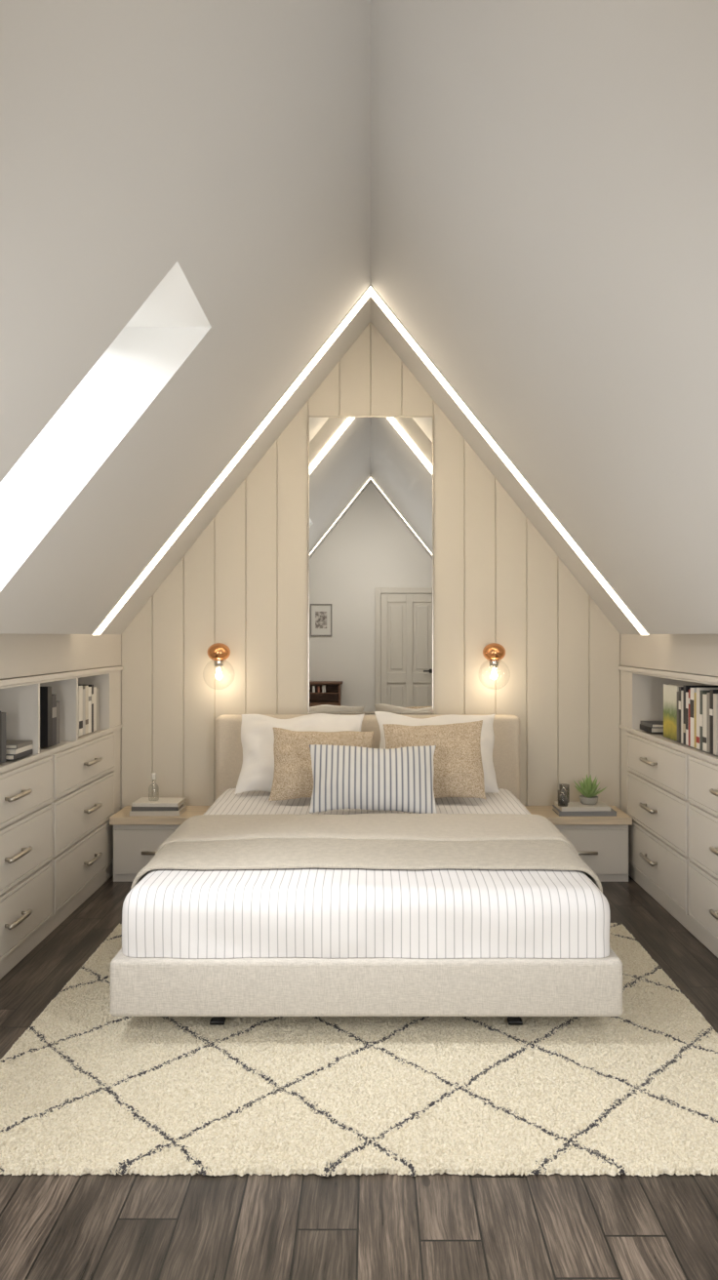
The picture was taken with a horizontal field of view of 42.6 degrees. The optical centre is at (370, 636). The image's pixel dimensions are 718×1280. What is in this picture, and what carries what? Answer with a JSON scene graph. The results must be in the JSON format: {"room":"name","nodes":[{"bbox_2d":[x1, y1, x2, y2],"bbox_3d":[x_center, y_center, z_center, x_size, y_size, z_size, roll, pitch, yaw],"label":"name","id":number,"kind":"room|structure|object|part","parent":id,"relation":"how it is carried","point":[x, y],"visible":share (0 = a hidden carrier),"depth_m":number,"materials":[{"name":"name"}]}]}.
{"room":"bedroom","nodes":[
{"label":"bedroom","id":0,"kind":"room"},
{"bbox_2d":[0,633,120,679],"bbox_3d":[-1.683,0.657,2.510,0.493,1.345,5.640,0,0,0],"label":"wall","id":1,"kind":"structure","parent":0,"point":[20,655],"depth_m":4.17,"materials":[{"name":"paint"}]},
{"bbox_2d":[0,0,717,634],"bbox_3d":[0.000,-0.909,2.510,2.894,1.801,5.640,0,0,0],"label":"ceiling","id":2,"kind":"structure","parent":0,"point":[529,187],"depth_m":2.42,"materials":[{"name":"paint"}]},
{"bbox_2d":[0,261,211,591],"bbox_3d":[-1.095,-0.546,2.702,1.165,0.896,0.524,0,0,0],"label":"window","id":3,"kind":"structure","parent":2,"relation":"attached to","point":[171,323],"depth_m":2.96,"materials":[{"name":"glass"}]},
{"bbox_2d":[91,284,370,635],"bbox_3d":[-0.647,-0.826,4.348,1.295,1.643,0.138,0,0,0],"label":"led strip","id":4,"kind":"object","parent":2,"relation":"attached to","point":[364,298],"visible":1,"depth_m":4.33,"materials":[{"name":"paint"}]},
{"bbox_2d":[370,284,649,635],"bbox_3d":[0.647,-0.826,4.348,1.295,1.643,0.138,0,0,0],"label":"led strip","id":5,"kind":"object","parent":2,"relation":"attached to","point":[377,298],"visible":0.96,"depth_m":4.33,"materials":[{"name":"paint"}]},
{"bbox_2d":[0,875,717,1279],"bbox_3d":[0.000,1.355,2.500,3.900,0.050,5.700,0,0,0],"label":"floor","id":6,"kind":"structure","parent":0,"point":[86,1226],"depth_m":2.11,"materials":[{"name":"brown wood"}]},
{"bbox_2d":[0,665,122,979],"bbox_3d":[-1.629,0.749,4.220,0.495,1.158,2.159,0,0,0],"label":"drawers","id":7,"kind":"object","parent":6,"relation":"on","point":[58,802],"visible":0.91,"depth_m":4.16,"materials":[{"name":"beige paint"}]},
{"bbox_3d":[-1.402,1.128,3.670,0.040,0.019,0.214,0,0,0],"label":"handle","id":8,"kind":"part","parent":7,"relation":"part of","materials":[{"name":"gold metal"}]},
{"bbox_3d":[-1.402,0.871,3.670,0.040,0.019,0.214,0,0,0],"label":"handle","id":9,"kind":"part","parent":7,"relation":"part of","materials":[{"name":"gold metal"}]},
{"bbox_3d":[-1.402,0.634,3.670,0.040,0.019,0.214,0,0,0],"label":"handle","id":10,"kind":"part","parent":7,"relation":"part of","materials":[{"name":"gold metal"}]},
{"bbox_3d":[-1.429,1.130,3.640,0.017,0.244,0.960,0,0,0],"label":"drawer","id":11,"kind":"part","parent":7,"relation":"part of","materials":[{"name":"beige paint"}]},
{"bbox_3d":[-1.429,0.873,3.640,0.017,0.245,0.960,0,0,0],"label":"drawer","id":12,"kind":"part","parent":7,"relation":"part of","materials":[{"name":"beige paint"}]},
{"bbox_3d":[-1.429,0.636,3.640,0.017,0.202,0.960,0,0,0],"label":"drawer","id":13,"kind":"part","parent":7,"relation":"part of","materials":[{"name":"beige paint"}]},
{"bbox_2d":[0,665,120,755],"bbox_3d":[-1.657,0.343,4.220,0.440,0.345,2.159,0,0,0],"label":"open shelf","id":14,"kind":"object","parent":7,"relation":"attached to","point":[20,697],"depth_m":4.50,"materials":[{"name":"beige paint"}]},
{"bbox_2d":[0,711,0,763],"bbox_3d":[-1.554,0.403,3.645,0.166,0.210,0.049,0,0,0],"label":"book","id":15,"kind":"object","parent":14,"relation":"in","point":[0,711],"visible":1,"depth_m":3.66,"materials":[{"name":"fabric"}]},
{"bbox_2d":[0,712,6,762],"bbox_3d":[-1.554,0.407,3.695,0.166,0.200,0.049,0,0,0],"label":"book","id":16,"kind":"object","parent":14,"relation":"in","point":[3,714],"visible":1,"depth_m":3.70,"materials":[{"name":"paper"}]},
{"bbox_2d":[6,749,32,759],"bbox_3d":[-1.567,0.496,3.865,0.221,0.021,0.200,0,0,0],"label":"book","id":17,"kind":"object","parent":14,"relation":"in","point":[27,752],"visible":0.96,"depth_m":3.81,"materials":[{"name":"paper"}]},
{"bbox_2d":[6,744,32,754],"bbox_3d":[-1.567,0.475,3.873,0.221,0.019,0.185,0,0,0],"label":"book","id":18,"kind":"object","parent":17,"relation":"on","point":[24,748],"visible":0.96,"depth_m":3.81,"materials":[{"name":"paper"}]},
{"bbox_2d":[6,740,32,749],"bbox_3d":[-1.567,0.457,3.880,0.221,0.017,0.170,0,0,0],"label":"book","id":19,"kind":"object","parent":18,"relation":"on","point":[11,744],"visible":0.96,"depth_m":3.86,"materials":[{"name":"paper"}]},
{"bbox_2d":[40,686,51,747],"bbox_3d":[-1.554,0.370,4.223,0.166,0.275,0.054,0,0,0],"label":"book","id":20,"kind":"object","parent":14,"relation":"in","point":[45,692],"visible":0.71,"depth_m":4.20,"materials":[{"name":"paper"}]},
{"bbox_2d":[51,694,56,746],"bbox_3d":[-1.554,0.390,4.280,0.167,0.235,0.059,0,0,0],"label":"book","id":21,"kind":"object","parent":14,"relation":"in","point":[54,697],"visible":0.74,"depth_m":4.28,"materials":[{"name":"paper"}]},
{"bbox_2d":[56,701,59,744],"bbox_3d":[-1.554,0.407,4.335,0.166,0.200,0.049,0,0,0],"label":"book","id":22,"kind":"object","parent":14,"relation":"in","point":[58,702],"visible":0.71,"depth_m":4.33,"materials":[{"name":"paper"}]},
{"bbox_2d":[78,685,82,736],"bbox_3d":[-1.554,0.380,4.675,0.167,0.255,0.059,0,0,0],"label":"book","id":23,"kind":"object","parent":14,"relation":"in","point":[80,688],"visible":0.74,"depth_m":4.67,"materials":[{"name":"paper"}]},
{"bbox_2d":[82,688,85,735],"bbox_3d":[-1.554,0.390,4.728,0.166,0.235,0.044,0,0,0],"label":"book","id":24,"kind":"object","parent":14,"relation":"in","point":[84,690],"visible":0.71,"depth_m":4.73,"materials":[{"name":"paper"}]},
{"bbox_2d":[82,685,88,734],"bbox_3d":[-1.554,0.383,4.775,0.167,0.250,0.049,0,0,0],"label":"book","id":25,"kind":"object","parent":14,"relation":"in","point":[84,687],"visible":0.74,"depth_m":4.78,"materials":[{"name":"paper"}]},
{"bbox_2d":[78,684,93,731],"bbox_3d":[-1.554,0.383,4.872,0.167,0.250,0.034,0,0,0],"label":"book","id":26,"kind":"object","parent":14,"relation":"in","point":[92,686],"visible":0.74,"depth_m":4.87,"materials":[{"name":"paper"}]},
{"bbox_2d":[88,686,91,732],"bbox_3d":[-1.554,0.388,4.827,0.167,0.240,0.054,0,0,0],"label":"book","id":27,"kind":"object","parent":14,"relation":"in","point":[90,688],"visible":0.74,"depth_m":4.83,"materials":[{"name":"paper"}]},
{"bbox_2d":[93,686,96,731],"bbox_3d":[-1.554,0.390,4.915,0.166,0.235,0.049,0,0,0],"label":"book","id":28,"kind":"object","parent":14,"relation":"in","point":[95,688],"visible":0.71,"depth_m":4.92,"materials":[{"name":"paper"}]},
{"bbox_2d":[96,688,98,730],"bbox_3d":[-1.554,0.395,4.960,0.166,0.225,0.039,0,0,0],"label":"book","id":29,"kind":"object","parent":14,"relation":"in","point":[97,689],"visible":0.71,"depth_m":4.95,"materials":[{"name":"paper"}]},
{"bbox_3d":[-1.432,0.348,4.220,0.018,0.357,2.159,0,0,0],"label":"edge trim","id":30,"kind":"part","parent":7,"relation":"part of","materials":[{"name":"beige paint"}]},
{"bbox_3d":[-1.429,1.130,4.630,0.017,0.244,0.960,0,0,0],"label":"drawer","id":31,"kind":"part","parent":7,"relation":"part of","materials":[{"name":"beige paint"}]},
{"bbox_3d":[-1.429,0.873,4.630,0.017,0.245,0.960,0,0,0],"label":"drawer","id":32,"kind":"part","parent":7,"relation":"part of","materials":[{"name":"beige paint"}]},
{"bbox_3d":[-1.429,0.636,4.630,0.017,0.202,0.960,0,0,0],"label":"drawer","id":33,"kind":"part","parent":7,"relation":"part of","materials":[{"name":"beige paint"}]},
{"bbox_3d":[-1.402,1.128,4.660,0.040,0.019,0.214,0,0,0],"label":"handle","id":34,"kind":"part","parent":7,"relation":"part of","materials":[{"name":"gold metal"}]},
{"bbox_3d":[-1.402,0.871,4.660,0.040,0.019,0.214,0,0,0],"label":"handle","id":35,"kind":"part","parent":7,"relation":"part of","materials":[{"name":"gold metal"}]},
{"bbox_3d":[-1.402,0.634,4.660,0.040,0.019,0.214,0,0,0],"label":"handle","id":36,"kind":"part","parent":7,"relation":"part of","materials":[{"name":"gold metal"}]},
{"bbox_2d":[109,805,210,881],"bbox_3d":[-1.145,1.152,5.114,0.520,0.354,0.362,0,0,0],"label":"nightstand","id":37,"kind":"object","parent":6,"relation":"on","point":[137,840],"visible":0.45,"depth_m":4.97,"materials":[{"name":"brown wood"}]},
{"bbox_3d":[-1.145,1.165,4.977,0.484,0.240,0.018,0,0,0],"label":"drawer","id":38,"kind":"part","parent":37,"relation":"part of","materials":[{"name":"beige paint"}]},
{"bbox_3d":[-1.145,1.165,4.951,0.170,0.018,0.036,0,0,0],"label":"handle","id":39,"kind":"part","parent":37,"relation":"part of","materials":[{"name":"brown metal"}]},
{"bbox_2d":[129,804,186,816],"bbox_3d":[-1.170,0.962,5.080,0.270,0.026,0.191,0,0,0],"label":"book","id":40,"kind":"object","parent":37,"relation":"on","point":[182,809],"visible":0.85,"depth_m":4.98,"materials":[{"name":"paper"}]},
{"bbox_2d":[131,803,183,811],"bbox_3d":[-1.175,0.937,5.080,0.250,0.022,0.181,0,0,-3],"label":"book","id":41,"kind":"object","parent":40,"relation":"on","point":[134,809],"visible":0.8,"depth_m":4.99,"materials":[{"name":"paper"}]},
{"bbox_2d":[132,797,186,806],"bbox_3d":[-1.165,0.915,5.080,0.250,0.020,0.181,0,0,2],"label":"book","id":42,"kind":"object","parent":41,"relation":"on","point":[143,801],"visible":1,"depth_m":5.04,"materials":[{"name":"paper"}]},
{"bbox_2d":[151,772,159,787],"bbox_3d":[-1.195,0.830,5.070,0.056,0.151,0.056,0,0,0],"label":"perfume bottle","id":43,"kind":"object","parent":42,"relation":"on","point":[153,775],"visible":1,"depth_m":5.06,"materials":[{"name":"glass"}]},
{"bbox_2d":[0,922,717,1177],"bbox_3d":[0.001,1.317,3.244,2.329,0.023,1.969,0,0,0],"label":"rug","id":44,"kind":"object","parent":6,"relation":"on","point":[85,1089],"visible":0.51,"depth_m":2.65,"materials":[{"name":"beige carpet"}]},
{"bbox_2d":[110,714,622,1025],"bbox_3d":[-0.015,0.887,4.104,1.706,0.885,2.311,0,0,0],"label":"bed","id":45,"kind":"object","parent":6,"relation":"on","point":[513,988],"visible":0.27,"depth_m":2.95,"materials":[{"name":"beige fabric"}]},
{"bbox_3d":[-0.505,1.262,3.100,0.068,0.079,0.060,0,0,0],"label":"leg","id":46,"kind":"part","parent":45,"relation":"part of","materials":[{"name":"black metal"}]},
{"bbox_2d":[121,788,610,959],"bbox_3d":[-0.015,0.928,4.029,1.616,0.221,2.133,0,0,0],"label":"striped duvet","id":47,"kind":"object","parent":45,"relation":"on","point":[313,912],"visible":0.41,"depth_m":2.97,"materials":[{"name":"fabric"}]},
{"bbox_2d":[234,713,364,794],"bbox_3d":[-0.367,0.617,4.861,0.674,0.400,0.295,0,0,-1],"label":"pillow","id":48,"kind":"object","parent":47,"relation":"on","point":[257,773],"visible":0.56,"depth_m":4.85,"materials":[{"name":"white fabric"}]},
{"bbox_2d":[268,726,373,800],"bbox_3d":[-0.241,0.640,4.577,0.515,0.357,0.215,0,0,0],"label":"throw pillow","id":49,"kind":"object","parent":47,"relation":"on","point":[293,778],"visible":0.55,"depth_m":4.55,"materials":[{"name":"beige fabric"}]},
{"bbox_2d":[130,812,602,892],"bbox_3d":[-0.015,0.879,3.661,1.687,0.196,0.865,0,0,0],"label":"throw blanket","id":50,"kind":"object","parent":47,"relation":"on","point":[382,840],"visible":0.93,"depth_m":3.55,"materials":[{"name":"beige fabric"}]},
{"bbox_2d":[309,744,437,813],"bbox_3d":[0.009,0.664,4.273,0.599,0.305,0.197,0,0,-1],"label":"lumbar pillow","id":51,"kind":"object","parent":47,"relation":"on","point":[344,777],"visible":0.97,"depth_m":4.22,"materials":[{"name":"white fabric"}]},
{"bbox_2d":[382,720,486,799],"bbox_3d":[0.313,0.621,4.580,0.509,0.390,0.223,0,0,2],"label":"throw pillow","id":52,"kind":"object","parent":47,"relation":"on","point":[458,766],"visible":0.7,"depth_m":4.55,"materials":[{"name":"beige fabric"}]},
{"bbox_2d":[374,711,499,792],"bbox_3d":[0.342,0.610,4.853,0.654,0.404,0.299,0,0,2],"label":"pillow","id":53,"kind":"object","parent":47,"relation":"on","point":[487,740],"visible":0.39,"depth_m":4.90,"materials":[{"name":"white fabric"}]},
{"bbox_3d":[-0.015,1.133,4.030,1.653,0.185,2.163,0,0,0],"label":"frame","id":54,"kind":"part","parent":45,"relation":"part of","materials":[{"name":"beige fabric"}]},
{"bbox_3d":[-0.015,0.838,5.190,1.706,0.785,0.137,0,0,0],"label":"headboard","id":55,"kind":"part","parent":45,"relation":"part of","materials":[{"name":"beige fabric"}]},
{"bbox_3d":[0.475,1.262,3.100,0.068,0.079,0.060,0,0,0],"label":"leg","id":56,"kind":"part","parent":45,"relation":"part of","materials":[{"name":"black metal"}]},
{"bbox_2d":[524,805,632,881],"bbox_3d":[1.133,1.152,5.114,0.545,0.354,0.362,0,0,0],"label":"nightstand","id":57,"kind":"object","parent":6,"relation":"on","point":[602,842],"visible":0.48,"depth_m":4.97,"materials":[{"name":"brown wood"}]},
{"bbox_2d":[552,804,616,816],"bbox_3d":[1.175,0.963,5.080,0.310,0.024,0.201,0,0,0],"label":"book","id":58,"kind":"object","parent":57,"relation":"on","point":[613,813],"visible":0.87,"depth_m":4.98,"materials":[{"name":"paper"}]},
{"bbox_2d":[554,800,610,811],"bbox_3d":[1.165,0.939,5.080,0.270,0.022,0.181,0,0,-2],"label":"book","id":59,"kind":"object","parent":58,"relation":"on","point":[573,806],"visible":1,"depth_m":5.00,"materials":[{"name":"paper"}]},
{"bbox_2d":[558,796,567,804],"bbox_3d":[1.050,0.885,5.030,0.056,0.085,0.056,0,0,0],"label":"candle jar","id":60,"kind":"object","parent":59,"relation":"on","point":[562,800],"visible":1,"depth_m":5.01,"materials":[{"name":"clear glass"}]},
{"bbox_2d":[560,791,568,800],"bbox_3d":[1.080,0.877,5.135,0.056,0.100,0.056,0,0,0],"label":"candle jar","id":61,"kind":"object","parent":59,"relation":"on","point":[562,793],"visible":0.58,"depth_m":5.12,"materials":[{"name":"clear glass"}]},
{"bbox_2d":[579,795,598,804],"bbox_3d":[1.205,0.906,5.090,0.104,0.042,0.104,0,0,0],"label":"pot","id":62,"kind":"object","parent":59,"relation":"on","point":[584,799],"depth_m":5.05,"materials":[{"name":"grey ceramic"}]},
{"bbox_2d":[573,774,606,804],"bbox_3d":[1.208,0.846,5.103,0.169,0.162,0.155,0,0,-36],"label":"succulent","id":63,"kind":"object","parent":59,"relation":"on","point":[588,788],"visible":1,"depth_m":5.06,"materials":[{"name":"green plant"}]},
{"bbox_3d":[1.133,1.165,4.951,0.170,0.018,0.036,0,0,0],"label":"handle","id":64,"kind":"part","parent":57,"relation":"part of","materials":[{"name":"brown metal"}]},
{"bbox_3d":[1.133,1.165,4.977,0.509,0.240,0.018,0,0,0],"label":"drawer","id":65,"kind":"part","parent":57,"relation":"part of","materials":[{"name":"beige paint"}]},
{"bbox_2d":[618,665,717,958],"bbox_3d":[1.629,0.749,4.220,0.495,1.158,2.159,0,0,0],"label":"drawers","id":66,"kind":"object","parent":6,"relation":"on","point":[669,787],"visible":0.94,"depth_m":4.42,"materials":[{"name":"beige paint"}]},
{"bbox_3d":[1.402,1.128,4.660,0.040,0.019,0.214,0,0,0],"label":"handle","id":67,"kind":"part","parent":66,"relation":"part of","materials":[{"name":"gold metal"}]},
{"bbox_3d":[1.402,0.871,4.660,0.040,0.019,0.214,0,0,0],"label":"handle","id":68,"kind":"part","parent":66,"relation":"part of","materials":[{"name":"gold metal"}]},
{"bbox_3d":[1.402,0.634,4.660,0.040,0.019,0.214,0,0,0],"label":"handle","id":69,"kind":"part","parent":66,"relation":"part of","materials":[{"name":"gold metal"}]},
{"bbox_3d":[1.429,0.873,4.630,0.017,0.245,0.960,0,0,0],"label":"drawer","id":70,"kind":"part","parent":66,"relation":"part of","materials":[{"name":"beige paint"}]},
{"bbox_3d":[1.429,0.636,4.630,0.017,0.202,0.960,0,0,0],"label":"drawer","id":71,"kind":"part","parent":66,"relation":"part of","materials":[{"name":"beige paint"}]},
{"bbox_3d":[1.429,1.130,4.630,0.017,0.244,0.960,0,0,0],"label":"drawer","id":72,"kind":"part","parent":66,"relation":"part of","materials":[{"name":"beige paint"}]},
{"bbox_3d":[1.432,0.348,4.220,0.018,0.357,2.159,0,0,0],"label":"edge trim","id":73,"kind":"part","parent":66,"relation":"part of","materials":[{"name":"beige paint"}]},
{"bbox_2d":[620,665,717,729],"bbox_3d":[1.657,0.343,4.220,0.440,0.345,2.159,0,0,0],"label":"open shelf","id":74,"kind":"object","parent":66,"relation":"attached to","point":[641,688],"depth_m":5.06,"materials":[{"name":"beige paint"}]},
{"bbox_2d":[640,723,663,732],"bbox_3d":[1.547,0.493,4.920,0.161,0.027,0.200,0,0,0],"label":"book","id":75,"kind":"object","parent":74,"relation":"in","point":[642,727],"visible":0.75,"depth_m":4.82,"materials":[{"name":"paper"}]},
{"bbox_2d":[640,720,663,727],"bbox_3d":[1.547,0.469,4.905,0.161,0.019,0.200,0,0,0],"label":"book","id":76,"kind":"object","parent":75,"relation":"on","point":[653,724],"visible":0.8,"depth_m":4.85,"materials":[{"name":"paper"}]},
{"bbox_2d":[663,683,682,741],"bbox_3d":[1.492,0.375,4.543,0.030,0.265,0.213,0,0,0],"label":"picture book","id":77,"kind":"object","parent":74,"relation":"in","point":[669,691],"visible":0.83,"depth_m":4.53,"materials":[{"name":"multicoloured paper"}]},
{"bbox_2d":[677,691,679,742],"bbox_3d":[1.554,0.388,4.415,0.166,0.240,0.029,0,0,0],"label":"book","id":78,"kind":"object","parent":74,"relation":"in","point":[677,692],"visible":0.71,"depth_m":4.40,"materials":[{"name":"paper"}]},
{"bbox_2d":[679,686,682,742],"bbox_3d":[1.554,0.375,4.383,0.167,0.265,0.034,0,0,0],"label":"book","id":79,"kind":"object","parent":74,"relation":"in","point":[680,688],"visible":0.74,"depth_m":4.37,"materials":[{"name":"paper"}]},
{"bbox_2d":[680,690,682,743],"bbox_3d":[1.554,0.383,4.350,0.166,0.250,0.029,0,0,0],"label":"book","id":80,"kind":"object","parent":74,"relation":"in","point":[681,691],"visible":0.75,"depth_m":4.35,"materials":[{"name":"paper"}]},
{"bbox_2d":[685,692,688,745],"bbox_3d":[1.554,0.385,4.282,0.167,0.245,0.034,0,0,0],"label":"book","id":81,"kind":"object","parent":74,"relation":"in","point":[687,694],"visible":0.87,"depth_m":4.28,"materials":[{"name":"paper"}]},
{"bbox_2d":[688,689,690,746],"bbox_3d":[1.554,0.378,4.253,0.167,0.260,0.023,0,0,0],"label":"book","id":82,"kind":"object","parent":74,"relation":"in","point":[689,690],"visible":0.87,"depth_m":4.25,"materials":[{"name":"paper"}]},
{"bbox_2d":[689,687,696,747],"bbox_3d":[1.554,0.372,4.216,0.167,0.270,0.049,0,0,0],"label":"book","id":83,"kind":"object","parent":74,"relation":"in","point":[693,690],"visible":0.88,"depth_m":4.21,"materials":[{"name":"paper"}]},
{"bbox_2d":[694,692,696,748],"bbox_3d":[1.554,0.383,4.177,0.166,0.250,0.027,0,0,0],"label":"book","id":84,"kind":"object","parent":74,"relation":"in","point":[695,693],"visible":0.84,"depth_m":4.17,"materials":[{"name":"paper"}]},
{"bbox_2d":[682,685,717,744],"bbox_3d":[1.554,0.370,4.317,0.167,0.275,0.034,0,0,0],"label":"book","id":85,"kind":"object","parent":74,"relation":"in","point":[686,689],"visible":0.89,"depth_m":4.31,"materials":[{"name":"paper"}]},
{"bbox_2d":[702,694,706,751],"bbox_3d":[1.554,0.383,4.058,0.167,0.250,0.049,0,0,0],"label":"book","id":86,"kind":"object","parent":74,"relation":"in","point":[703,696],"visible":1,"depth_m":4.05,"materials":[{"name":"paper"}]},
{"bbox_2d":[699,690,710,750],"bbox_3d":[1.554,0.375,4.101,0.167,0.265,0.034,0,0,0],"label":"book","id":87,"kind":"object","parent":74,"relation":"in","point":[701,693],"visible":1,"depth_m":4.10,"materials":[{"name":"paper"}]},
{"bbox_2d":[696,687,717,749],"bbox_3d":[1.554,0.370,4.141,0.167,0.275,0.044,0,0,0],"label":"book","id":88,"kind":"object","parent":74,"relation":"in","point":[698,689],"visible":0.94,"depth_m":4.14,"materials":[{"name":"paper"}]},
{"bbox_2d":[706,692,710,753],"bbox_3d":[1.554,0.378,4.016,0.166,0.260,0.034,0,0,0],"label":"book","id":89,"kind":"object","parent":74,"relation":"in","point":[707,694],"visible":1,"depth_m":4.02,"materials":[{"name":"paper"}]},
{"bbox_2d":[709,689,717,754],"bbox_3d":[1.554,0.370,3.978,0.167,0.275,0.039,0,0,0],"label":"book","id":90,"kind":"object","parent":74,"relation":"in","point":[712,692],"visible":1,"depth_m":3.97,"materials":[{"name":"paper"}]},
{"bbox_2d":[713,693,717,755],"bbox_3d":[1.554,0.378,3.938,0.166,0.260,0.039,0,0,0],"label":"book","id":91,"kind":"object","parent":74,"relation":"in","point":[715,696],"visible":1,"depth_m":3.93,"materials":[{"name":"paper"}]},
{"bbox_3d":[1.429,1.130,3.640,0.017,0.244,0.960,0,0,0],"label":"drawer","id":92,"kind":"part","parent":66,"relation":"part of","materials":[{"name":"beige paint"}]},
{"bbox_3d":[1.429,0.873,3.640,0.017,0.245,0.960,0,0,0],"label":"drawer","id":93,"kind":"part","parent":66,"relation":"part of","materials":[{"name":"beige paint"}]},
{"bbox_3d":[1.429,0.636,3.640,0.017,0.202,0.960,0,0,0],"label":"drawer","id":94,"kind":"part","parent":66,"relation":"part of","materials":[{"name":"beige paint"}]},
{"bbox_3d":[1.402,1.128,3.670,0.040,0.019,0.214,0,0,0],"label":"handle","id":95,"kind":"part","parent":66,"relation":"part of","materials":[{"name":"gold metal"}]},
{"bbox_3d":[1.402,0.871,3.670,0.040,0.019,0.214,0,0,0],"label":"handle","id":96,"kind":"part","parent":66,"relation":"part of","materials":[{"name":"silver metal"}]},
{"bbox_3d":[1.402,0.634,3.670,0.040,0.019,0.214,0,0,0],"label":"handle","id":97,"kind":"part","parent":66,"relation":"part of","materials":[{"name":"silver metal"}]},
{"bbox_2d":[120,321,620,809],"bbox_3d":[0.000,-0.245,5.304,3.900,3.150,0.008,0,0,0],"label":"wall","id":98,"kind":"structure","parent":0,"point":[242,585],"depth_m":5.30,"materials":[{"name":"beige paint"}]},
{"bbox_2d":[206,642,234,689],"bbox_3d":[-0.855,0.171,5.198,0.176,0.264,0.203,0,0,0],"label":"wall sconce","id":99,"kind":"object","parent":98,"relation":"attached to","point":[218,652],"visible":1,"depth_m":5.15,"materials":[{"name":"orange metal"}]},
{"bbox_2d":[213,659,224,668],"bbox_3d":[-0.855,0.157,5.184,0.060,0.048,0.060,0,0,0],"label":"socket","id":100,"kind":"object","parent":99,"relation":"attached to","point":[219,663],"depth_m":5.16,"materials":[{"name":"silver metal"}]},
{"bbox_3d":[-0.855,0.213,5.184,0.036,0.064,0.036,0,0,0],"label":"bulb","id":101,"kind":"part","parent":99,"relation":"part of","materials":[{"name":"white glass"}]},
{"bbox_2d":[308,415,433,713],"bbox_3d":[0.000,-0.411,5.291,0.720,1.704,0.016,0,0,0],"label":"wall mirror","id":102,"kind":"object","parent":98,"relation":"attached to","point":[371,477],"visible":1,"depth_m":5.29,"materials":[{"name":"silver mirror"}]},
{"bbox_2d":[478,642,505,679],"bbox_3d":[0.695,0.171,5.198,0.176,0.264,0.203,0,0,0],"label":"wall sconce","id":103,"kind":"object","parent":98,"relation":"attached to","point":[494,652],"visible":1,"depth_m":5.15,"materials":[{"name":"orange metal"}]},
{"bbox_2d":[488,659,499,668],"bbox_3d":[0.695,0.157,5.184,0.060,0.048,0.060,0,0,0],"label":"socket","id":104,"kind":"object","parent":103,"relation":"attached to","point":[494,663],"depth_m":5.16,"materials":[{"name":"silver metal"}]},
{"bbox_3d":[0.695,0.213,5.184,0.036,0.064,0.036,0,0,0],"label":"bulb","id":105,"kind":"part","parent":103,"relation":"part of","materials":[{"name":"white glass"}]},
{"bbox_2d":[620,634,717,676],"bbox_3d":[1.683,0.657,2.510,0.493,1.345,5.640,0,0,0],"label":"wall","id":106,"kind":"structure","parent":0,"point":[696,654],"depth_m":4.38,"materials":[{"name":"paint"}]}
]}

